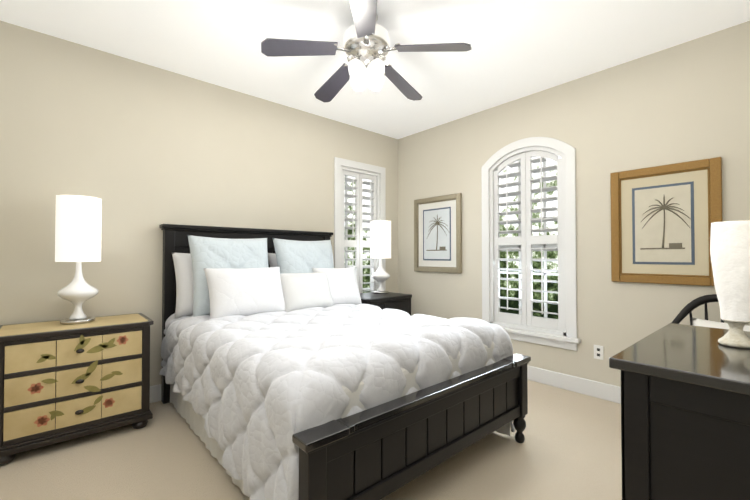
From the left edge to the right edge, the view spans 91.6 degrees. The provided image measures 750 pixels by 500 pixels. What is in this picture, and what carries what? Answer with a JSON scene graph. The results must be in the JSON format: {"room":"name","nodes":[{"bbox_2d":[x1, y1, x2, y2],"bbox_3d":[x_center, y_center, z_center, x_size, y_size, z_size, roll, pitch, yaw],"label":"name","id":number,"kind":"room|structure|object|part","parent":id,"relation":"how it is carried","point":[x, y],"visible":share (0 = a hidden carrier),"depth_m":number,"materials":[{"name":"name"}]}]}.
{"room":"bedroom","nodes":[
{"label":"bedroom","id":0,"kind":"room"},
{"bbox_2d":[0,20,397,385],"bbox_3d":[-1.286,-0.129,3.433,4.250,2.740,0.001,1,-1,-41],"label":"wall","id":1,"kind":"structure","parent":0,"point":[143,151],"depth_m":2.90,"materials":[{"name":"beige paint"}]},
{"bbox_2d":[150,384,160,402],"bbox_3d":[-1.280,1.174,3.407,4.250,0.135,0.016,1,-1,-41],"label":"baseboard","id":2,"kind":"structure","parent":1,"relation":"attached to","point":[155,391],"depth_m":2.96,"materials":[{"name":"white"}]},
{"bbox_2d":[334,157,385,291],"bbox_3d":[-0.209,-0.080,4.457,0.850,1.955,0.230,1,-1,-41],"label":"window","id":3,"kind":"structure","parent":1,"relation":"in","point":[340,162],"depth_m":4.31,"materials":[{"name":"white wood"}]},
{"bbox_3d":[-0.274,-0.091,4.530,0.620,1.760,0.025,1,-1,-41],"label":"window muntins","id":4,"kind":"part","parent":3,"relation":"part of","materials":[{"name":"white wood"}]},
{"bbox_2d":[341,166,379,292],"bbox_3d":[-0.190,-0.093,4.435,0.620,1.760,0.109,1,-1,-41],"label":"window shutters","id":5,"kind":"object","parent":3,"relation":"attached to","point":[358,243],"depth_m":4.44,"materials":[{"name":"white wood"}]},
{"bbox_3d":[-0.197,-0.116,4.444,0.447,1.466,0.087,1,-1,-41],"label":"window louvers","id":6,"kind":"part","parent":5,"relation":"part of","materials":[{"name":"white wood"}]},
{"bbox_2d":[0,380,621,499],"bbox_3d":[-0.074,1.220,2.040,4.250,0.001,3.660,1,-1,-41],"label":"floor","id":7,"kind":"structure","parent":0,"point":[569,448],"depth_m":2.06,"materials":[{"name":"carpet"}]},
{"bbox_2d":[0,313,153,465],"bbox_3d":[-1.990,0.859,2.440,0.804,0.735,0.509,1,-1,-41],"label":"nightstand","id":8,"kind":"object","parent":7,"relation":"on","point":[59,382],"visible":0.98,"depth_m":2.25,"materials":[{"name":"beige paint"}]},
{"bbox_2d":[55,195,101,324],"bbox_3d":[-2.021,0.067,2.487,0.244,0.848,0.244,1,-1,-41],"label":"table lamp","id":9,"kind":"object","parent":8,"relation":"on","point":[78,224],"visible":1,"depth_m":2.41,"materials":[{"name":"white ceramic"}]},
{"bbox_3d":[-2.021,-0.139,2.490,0.244,0.436,0.244,1,-1,-41],"label":"lamp shade","id":10,"kind":"part","parent":9,"relation":"part of","materials":[{"name":"white fabric"}]},
{"bbox_2d":[159,224,530,499],"bbox_3d":[-0.386,0.508,2.656,1.676,1.442,2.317,1,-1,-41],"label":"bed","id":11,"kind":"object","parent":7,"relation":"on","point":[293,367],"visible":1,"depth_m":1.92,"materials":[{"name":"black"}]},
{"bbox_2d":[172,252,192,317],"bbox_3d":[-1.294,0.274,3.085,0.740,0.520,0.188,1,-13,-41],"label":"pillow","id":12,"kind":"object","parent":11,"relation":"on","point":[181,261],"depth_m":2.85,"materials":[{"name":"white fabric"}]},
{"bbox_2d":[188,235,268,316],"bbox_3d":[-1.160,0.203,2.995,0.660,0.660,0.181,1,-15,-41],"label":"pillow","id":13,"kind":"object","parent":11,"relation":"on","point":[206,252],"depth_m":2.87,"materials":[{"name":"blue"}]},
{"bbox_2d":[203,267,284,318],"bbox_3d":[-0.997,0.330,2.870,0.620,0.420,0.160,1,-23,-41],"label":"pillow","id":14,"kind":"object","parent":11,"relation":"on","point":[231,292],"depth_m":2.78,"materials":[{"name":"white fabric"}]},
{"bbox_3d":[-1.112,0.521,3.480,1.649,1.442,0.121,1,-1,-41],"label":"headboard","id":15,"kind":"part","parent":11,"relation":"part of","materials":[{"name":"black wood"}]},
{"bbox_2d":[268,253,277,266],"bbox_3d":[-0.692,0.281,3.612,0.740,0.520,0.189,1,-13,-41],"label":"pillow","id":16,"kind":"object","parent":11,"relation":"on","point":[271,256],"depth_m":3.41,"materials":[{"name":"white fabric"}]},
{"bbox_2d":[273,238,333,273],"bbox_3d":[-0.633,0.209,3.456,0.640,0.660,0.182,1,-15,-41],"label":"pillow","id":17,"kind":"object","parent":11,"relation":"on","point":[292,256],"depth_m":3.38,"materials":[{"name":"blue"}]},
{"bbox_2d":[280,272,333,311],"bbox_3d":[-0.597,0.361,3.187,0.500,0.360,0.141,1,-25,-41],"label":"pillow","id":18,"kind":"object","parent":11,"relation":"on","point":[298,290],"depth_m":3.11,"materials":[{"name":"white fabric"}]},
{"bbox_2d":[313,267,361,304],"bbox_3d":[-0.352,0.349,3.466,0.460,0.400,0.141,1,-23,-33],"label":"pillow","id":19,"kind":"object","parent":11,"relation":"on","point":[342,282],"depth_m":3.43,"materials":[{"name":"white fabric"}]},
{"bbox_2d":[160,304,514,499],"bbox_3d":[-0.377,0.819,2.640,1.676,0.740,2.109,1,-1,-41],"label":"duvet","id":20,"kind":"object","parent":11,"relation":"on","point":[249,381],"depth_m":1.82,"materials":[{"name":"white fabric"}]},
{"bbox_3d":[-0.355,0.867,2.618,1.645,0.363,2.229,1,-1,-41],"label":"footboard","id":21,"kind":"part","parent":11,"relation":"part of","materials":[{"name":"black wood"}]},
{"bbox_3d":[-0.388,0.797,2.656,1.490,0.465,2.100,1,-1,-41],"label":"mattress","id":22,"kind":"part","parent":11,"relation":"part of","materials":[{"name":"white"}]},
{"bbox_2d":[360,292,411,315],"bbox_3d":[0.009,0.880,4.120,0.704,0.745,0.549,1,-1,-41],"label":"nightstand","id":23,"kind":"object","parent":7,"relation":"on","point":[398,301],"visible":0.19,"depth_m":3.98,"materials":[{"name":"black wood"}]},
{"bbox_2d":[371,220,390,293],"bbox_3d":[0.069,0.085,4.306,0.244,0.848,0.244,1,-1,-41],"label":"table lamp","id":24,"kind":"object","parent":23,"relation":"on","point":[380,239],"visible":1,"depth_m":4.21,"materials":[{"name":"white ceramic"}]},
{"bbox_3d":[0.069,-0.121,4.309,0.244,0.436,0.244,1,-1,-41],"label":"lamp shade","id":25,"kind":"part","parent":24,"relation":"part of","materials":[{"name":"white fabric"}]},
{"bbox_2d":[609,323,749,499],"bbox_3d":[1.139,0.755,1.089,0.804,0.900,0.567,1,-1,-41],"label":"dresser","id":26,"kind":"object","parent":7,"relation":"on","point":[685,412],"visible":1,"depth_m":0.95,"materials":[{"name":"black wood"}]},
{"bbox_2d":[710,220,749,347],"bbox_3d":[1.157,0.107,1.170,0.119,0.395,0.118,1,-1,-41],"label":"light","id":27,"kind":"object","parent":26,"relation":"on","point":[730,250],"visible":1,"depth_m":1.14,"materials":[{"name":"ceramic"}]},
{"bbox_2d":[671,294,749,331],"bbox_3d":[2.107,0.756,2.176,0.554,0.938,0.612,1,-1,-31],"label":"chair","id":28,"kind":"object","parent":7,"relation":"on","point":[688,308],"visible":0.1,"depth_m":2.40,"materials":[{"name":"black wood"}]},
{"bbox_3d":[2.107,0.756,2.176,0.554,0.938,0.612,1,-1,-31],"label":"frame","id":29,"kind":"part","parent":28,"relation":"part of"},
{"bbox_2d":[692,318,749,331],"bbox_3d":[2.162,0.607,2.212,0.120,0.340,0.400,18,-10,-30],"label":"cushion","id":30,"kind":"object","parent":28,"relation":"on","point":[695,322],"depth_m":2.29,"materials":[{"name":"white fabric"}]},
{"bbox_2d":[0,0,749,138],"bbox_3d":[-0.074,-1.520,2.083,4.250,0.001,3.660,1,-1,-41],"label":"ceiling","id":31,"kind":"structure","parent":0,"point":[522,48],"depth_m":2.61,"materials":[{"name":"white paint"}]},
{"bbox_2d":[261,0,471,101],"bbox_3d":[-0.052,-1.291,2.312,1.268,0.450,1.207,0,-1,0],"label":"ceiling fan","id":32,"kind":"object","parent":31,"relation":"hanging from","point":[367,48],"visible":1,"depth_m":2.26,"materials":[{"name":"silver metal"}]},
{"bbox_3d":[-0.053,-1.132,2.363,0.231,0.133,0.231,0,-1,0],"label":"glass","id":33,"kind":"part","parent":32,"relation":"part of","materials":[{"name":"white glass"}]},
{"bbox_3d":[-0.053,-1.339,2.356,0.464,0.352,0.441,0,-1,0],"label":"motor","id":34,"kind":"part","parent":32,"relation":"part of","materials":[{"name":"silver metal"}]},
{"bbox_2d":[398,21,749,386],"bbox_3d":[1.519,-0.128,3.468,0.001,2.740,3.660,1,-1,-41],"label":"wall","id":35,"kind":"structure","parent":0,"point":[688,101],"depth_m":3.04,"materials":[{"name":"beige paint"}]},
{"bbox_2d":[414,193,461,272],"bbox_3d":[0.732,-0.184,4.335,0.031,0.900,0.700,1,-1,-41],"label":"picture","id":36,"kind":"object","parent":35,"relation":"attached to","point":[437,233],"visible":1,"depth_m":4.31,"materials":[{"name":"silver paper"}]},
{"bbox_2d":[419,200,455,266],"bbox_3d":[0.733,-0.184,4.336,0.028,0.790,0.590,1,-1,-41],"label":"art","id":37,"kind":"object","parent":36,"relation":"attached to","point":[437,218],"depth_m":4.32},
{"bbox_2d":[481,137,580,350],"bbox_3d":[1.497,-0.099,3.575,0.230,1.965,0.990,1,-1,-41],"label":"window","id":38,"kind":"structure","parent":35,"relation":"in","point":[570,340],"depth_m":3.44,"materials":[{"name":"white wood"}]},
{"bbox_2d":[490,146,565,335],"bbox_3d":[1.476,-0.112,3.557,0.109,1.770,0.760,1,-1,-41],"label":"window shutters","id":39,"kind":"object","parent":38,"relation":"attached to","point":[526,240],"depth_m":3.54,"materials":[{"name":"white wood"}]},
{"bbox_3d":[1.484,-0.133,3.564,0.087,1.473,0.587,1,-1,-41],"label":"window louvers","id":40,"kind":"part","parent":39,"relation":"part of","materials":[{"name":"white wood"}]},
{"bbox_3d":[1.570,-0.103,3.640,0.025,1.755,0.760,1,-1,-41],"label":"window muntins","id":41,"kind":"part","parent":38,"relation":"part of","materials":[{"name":"white wood"}]},
{"bbox_2d":[527,365,620,403],"bbox_3d":[1.513,1.174,3.443,0.016,0.135,3.600,1,-1,-41],"label":"baseboard","id":42,"kind":"structure","parent":35,"relation":"attached to","point":[601,390],"depth_m":3.16,"materials":[{"name":"white wood"}]},
{"bbox_2d":[594,345,603,359],"bbox_3d":[1.870,0.856,3.049,0.008,0.116,0.072,1,-1,-41],"label":"electrical outlet","id":43,"kind":"object","parent":35,"relation":"attached to","point":[598,351],"visible":1,"depth_m":3.05,"materials":[{"name":"white plastic"}]},
{"bbox_2d":[610,157,722,285],"bbox_3d":[2.148,-0.190,2.731,0.031,0.885,0.660,1,-1,-41],"label":"picture","id":44,"kind":"object","parent":35,"relation":"attached to","point":[663,217],"visible":1,"depth_m":2.71,"materials":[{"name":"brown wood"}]},
{"bbox_2d":[619,167,709,275],"bbox_3d":[2.150,-0.190,2.732,0.028,0.765,0.540,1,-1,-41],"label":"art","id":45,"kind":"object","parent":44,"relation":"attached to","point":[664,215],"depth_m":2.71},
{"label":"outside","id":46,"kind":"structure","parent":0,"visible":0},
{"bbox_2d":[348,154,560,318],"bbox_3d":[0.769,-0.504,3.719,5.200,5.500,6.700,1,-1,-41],"label":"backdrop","id":47,"kind":"structure","parent":46,"point":[552,308],"depth_m":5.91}
]}

